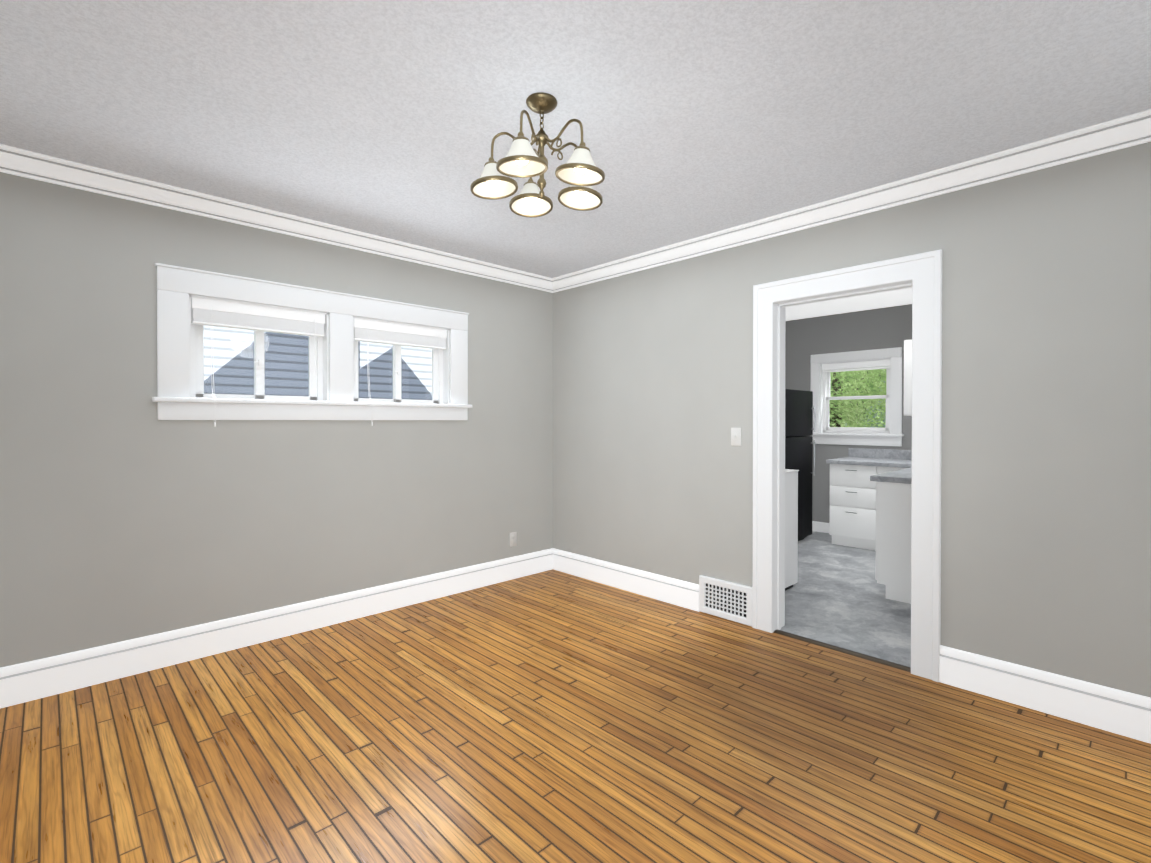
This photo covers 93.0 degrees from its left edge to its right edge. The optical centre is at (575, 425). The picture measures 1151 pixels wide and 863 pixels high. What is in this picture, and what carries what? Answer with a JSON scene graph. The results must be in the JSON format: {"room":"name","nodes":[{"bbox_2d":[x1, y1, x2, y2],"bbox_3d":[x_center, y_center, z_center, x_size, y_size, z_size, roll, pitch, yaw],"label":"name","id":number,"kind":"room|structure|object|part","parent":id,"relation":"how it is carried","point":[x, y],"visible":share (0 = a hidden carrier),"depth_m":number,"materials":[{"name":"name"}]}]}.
{"room":"dining room","nodes":[
{"label":"dining room","id":0,"kind":"room"},
{"bbox_2d":[0,172,552,667],"bbox_3d":[-1.555,0.009,3.540,3.930,2.500,0.140,0,1,-44],"label":"wall","id":1,"kind":"structure","parent":0,"point":[126,514],"depth_m":2.96,"materials":[{"name":"grey paint"}]},
{"bbox_2d":[0,548,551,708],"bbox_3d":[-1.493,1.171,3.498,3.630,0.177,0.019,0,1,-44],"label":"baseboard","id":2,"kind":"structure","parent":1,"relation":"attached to","point":[45,677],"depth_m":3.07,"materials":[{"name":"white paint"}]},
{"bbox_2d":[0,144,551,292],"bbox_3d":[-1.485,-1.191,3.452,3.480,0.100,0.073,0,1,-44],"label":"crown molding","id":3,"kind":"structure","parent":1,"relation":"attached to","point":[14,161],"depth_m":3.04,"materials":[{"name":"white paint"}]},
{"bbox_2d":[152,263,471,426],"bbox_3d":[-1.526,-0.418,3.518,1.919,0.846,0.197,0,1,-44],"label":"window unit","id":4,"kind":"structure","parent":1,"relation":"in","point":[259,320],"depth_m":3.25,"materials":[{"name":"white wood"}]},
{"bbox_3d":[-1.889,-0.399,3.263,0.626,0.509,0.028,0,1,-44],"label":"glass","id":5,"kind":"part","parent":4,"relation":"part of","materials":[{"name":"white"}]},
{"bbox_2d":[191,297,324,337],"bbox_3d":[-1.840,-0.628,3.212,0.694,0.146,0.060,0,1,-44],"label":"blind","id":6,"kind":"object","parent":4,"relation":"attached to","point":[208,312],"depth_m":3.17,"materials":[{"name":"white fabric"}]},
{"bbox_2d":[354,318,446,349],"bbox_3d":[-1.216,-0.632,3.817,0.684,0.146,0.060,0,1,-44],"label":"blind","id":7,"kind":"object","parent":4,"relation":"attached to","point":[399,335],"depth_m":3.78,"materials":[{"name":"white fabric"}]},
{"bbox_2d":[354,318,446,425],"bbox_3d":[-1.216,-0.351,3.820,0.696,0.708,0.197,0,1,-44],"label":"window unit","id":8,"kind":"structure","parent":1,"relation":"in","point":[397,336],"depth_m":3.84,"materials":[{"name":"white wood"}]},
{"bbox_3d":[-1.264,-0.403,3.868,0.616,0.509,0.028,0,1,-44],"label":"glass","id":9,"kind":"part","parent":8,"relation":"part of","materials":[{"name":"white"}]},
{"bbox_2d":[509,532,516,546],"bbox_3d":[-0.509,0.932,4.457,0.072,0.116,0.008,0,1,-44],"label":"outlet","id":10,"kind":"object","parent":1,"relation":"attached to","point":[512,539],"visible":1,"depth_m":4.45,"materials":[{"name":"white plastic"}]},
{"bbox_2d":[0,531,1150,862],"bbox_3d":[1.046,1.321,3.222,7.210,0.120,4.230,0,1,-44],"label":"floor","id":11,"kind":"structure","parent":0,"point":[552,715],"depth_m":2.13,"materials":[{"name":"brown wood"}]},
{"bbox_2d":[785,469,798,589],"bbox_3d":[1.177,0.721,4.235,0.931,1.065,0.758,0,1,-44],"label":"stove","id":12,"kind":"object","parent":11,"relation":"on","point":[791,527],"visible":0.12,"depth_m":4.17,"materials":[{"name":"white metal"}]},
{"bbox_2d":[785,389,814,540],"bbox_3d":[2.094,0.437,5.892,0.700,1.610,0.724,0,1,-44],"label":"fridge","id":13,"kind":"object","parent":11,"relation":"on","point":[799,445],"visible":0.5,"depth_m":5.72,"materials":[{"name":"black metal"}]},
{"bbox_2d":[829,464,877,549],"bbox_3d":[3.009,0.821,5.721,0.613,0.844,0.456,0,1,-44],"label":"base cabinet","id":14,"kind":"object","parent":11,"relation":"on","point":[849,524],"depth_m":5.53,"materials":[{"name":"white wood"}]},
{"bbox_2d":[826,456,911,467],"bbox_3d":[3.401,0.382,5.295,0.639,0.040,1.648,0,1,-44],"label":"countertop","id":15,"kind":"structure","parent":14,"relation":"on","point":[866,461],"depth_m":5.41,"materials":[{"name":"grey stone"}]},
{"bbox_2d":[878,468,893,471],"bbox_3d":[3.314,0.823,5.407,0.613,0.844,0.419,0,1,-44],"label":"base cabinet","id":16,"kind":"object","parent":11,"relation":"on","point":[879,469],"depth_m":5.28,"materials":[{"name":"white wood"}]},
{"bbox_2d":[870,480,910,603],"bbox_3d":[2.629,0.834,3.918,0.500,0.844,0.738,0,1,-44],"label":"base cabinet","id":17,"kind":"object","parent":11,"relation":"on","point":[870,499],"depth_m":3.92,"materials":[{"name":"white wood"}]},
{"bbox_2d":[870,468,911,483],"bbox_3d":[2.952,0.389,4.244,1.469,0.040,0.763,0,1,-44],"label":"countertop","id":18,"kind":"structure","parent":17,"relation":"on","point":[900,475],"depth_m":3.97,"materials":[{"name":"grey stone"}]},
{"bbox_2d":[0,0,1150,320],"bbox_3d":[1.046,-1.299,3.203,7.210,0.120,4.230,0,1,-44],"label":"ceiling","id":19,"kind":"structure","parent":0,"point":[392,118],"depth_m":2.06,"materials":[{"name":"paint"}]},
{"bbox_2d":[470,92,604,217],"bbox_3d":[-0.116,-1.049,2.080,0.519,0.364,0.520,0,1,-44],"label":"chandelier","id":20,"kind":"object","parent":19,"relation":"hanging from","point":[580,172],"visible":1,"depth_m":2.05,"materials":[{"name":"white glass"}]},
{"bbox_2d":[785,304,911,522],"bbox_3d":[3.376,-0.008,5.888,0.140,2.500,2.830,0,1,-44],"label":"wall","id":21,"kind":"structure","parent":0,"point":[871,329],"depth_m":6.24,"materials":[{"name":"paint"}]},
{"bbox_2d":[812,521,828,532],"bbox_3d":[2.753,1.181,6.428,0.014,0.115,0.860,0,1,-44],"label":"baseboard","id":22,"kind":"structure","parent":21,"relation":"attached to","point":[823,527],"depth_m":6.32,"materials":[{"name":"white paint"}]},
{"bbox_2d":[810,347,903,445],"bbox_3d":[3.121,-0.299,6.098,0.170,1.040,0.990,0,1,-44],"label":"window unit","id":23,"kind":"structure","parent":21,"relation":"in","point":[827,369],"depth_m":6.06,"materials":[{"name":"white wood"}]},
{"bbox_2d":[822,359,889,372],"bbox_3d":[3.120,-0.656,6.095,0.043,0.098,0.722,0,1,-44],"label":"blind","id":24,"kind":"object","parent":23,"relation":"attached to","point":[874,364],"depth_m":6.06,"materials":[{"name":"white fabric"}]},
{"bbox_2d":[848,448,911,459],"bbox_3d":[3.623,0.310,5.510,0.020,0.100,1.648,0,1,-44],"label":"backsplash","id":25,"kind":"structure","parent":21,"relation":"attached to","point":[879,454],"depth_m":5.83,"materials":[{"name":"grey stone"}]},
{"bbox_2d":[904,340,911,415],"bbox_3d":[3.720,-0.468,5.163,0.357,0.750,1.024,0,1,-44],"label":"upper cabinet","id":26,"kind":"object","parent":21,"relation":"attached to","point":[907,377],"visible":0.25,"depth_m":5.40,"materials":[{"name":"white wood"}]},
{"bbox_2d":[553,142,1150,697],"bbox_3d":[1.277,0.010,3.340,0.140,2.500,4.090,0,1,-44],"label":"wall","id":27,"kind":"structure","parent":0,"point":[1045,492],"depth_m":2.58,"materials":[{"name":"grey paint"}]},
{"bbox_2d":[552,548,699,611],"bbox_3d":[0.329,1.166,4.214,0.019,0.177,1.465,0,1,-44],"label":"baseboard","id":28,"kind":"structure","parent":27,"relation":"attached to","point":[677,592],"depth_m":4.12,"materials":[{"name":"white paint"}]},
{"bbox_2d":[699,575,751,625],"bbox_3d":[0.968,1.134,3.542,0.034,0.241,0.386,0,1,-44],"label":"floor vent","id":29,"kind":"object","parent":27,"relation":"in","point":[727,600],"visible":0.98,"depth_m":3.54,"materials":[{"name":"white metal"}]},
{"bbox_2d":[731,428,740,445],"bbox_3d":[1.022,0.074,3.490,0.018,0.116,0.072,0,1,-44],"label":"light switch","id":30,"kind":"object","parent":27,"relation":"attached to","point":[735,436],"visible":1,"depth_m":3.49,"materials":[{"name":"white plastic"}]},
{"bbox_2d":[774,630,910,671],"bbox_3d":[1.482,1.259,3.080,0.056,0.006,0.740,0,1,-44],"label":"threshold","id":31,"kind":"object","parent":27,"relation":"attached to","point":[871,658],"visible":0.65,"depth_m":3.04,"materials":[{"name":"brown wood"}]},
{"bbox_2d":[752,249,941,681],"bbox_3d":[1.510,0.199,3.100,0.190,2.125,0.990,0,1,-44],"label":"door frame","id":32,"kind":"structure","parent":27,"relation":"attached to","point":[922,272],"depth_m":2.90,"materials":[{"name":"white paint"}]},
{"bbox_2d":[552,109,1150,292],"bbox_3d":[1.152,-1.190,3.307,0.073,0.100,3.950,0,1,-44],"label":"crown molding","id":33,"kind":"structure","parent":27,"relation":"attached to","point":[1113,135],"depth_m":2.77,"materials":[{"name":"white paint"}]},
{"bbox_2d":[939,645,1150,743],"bbox_3d":[2.166,1.179,2.317,0.019,0.177,1.055,0,1,-44],"label":"baseboard","id":34,"kind":"structure","parent":27,"relation":"attached to","point":[1119,712],"depth_m":2.39,"materials":[{"name":"white paint"}]},
{"label":"outside","id":35,"kind":"structure","parent":0,"visible":0},
{"bbox_3d":[-0.196,1.950,4.773,80.000,0.200,80.000,0,1,-44],"label":"ground","id":36,"kind":"structure","parent":35,"visible":0},
{"bbox_2d":[203,325,885,427],"bbox_3d":[3.490,-1.085,9.715,26.200,5.800,7.600,0,1,-44],"label":"house","id":37,"kind":"structure","parent":36,"relation":"on","point":[272,357],"depth_m":7.43,"materials":[{"name":"blue wood"}]},
{"bbox_2d":[829,366,885,427],"bbox_3d":[7.848,-1.475,11.055,7.680,6.579,19.868,0,1,-44],"label":"trees","id":38,"kind":"object","parent":36,"relation":"on","point":[850,406],"depth_m":10.78,"materials":[{"name":"green plant"}]}
]}

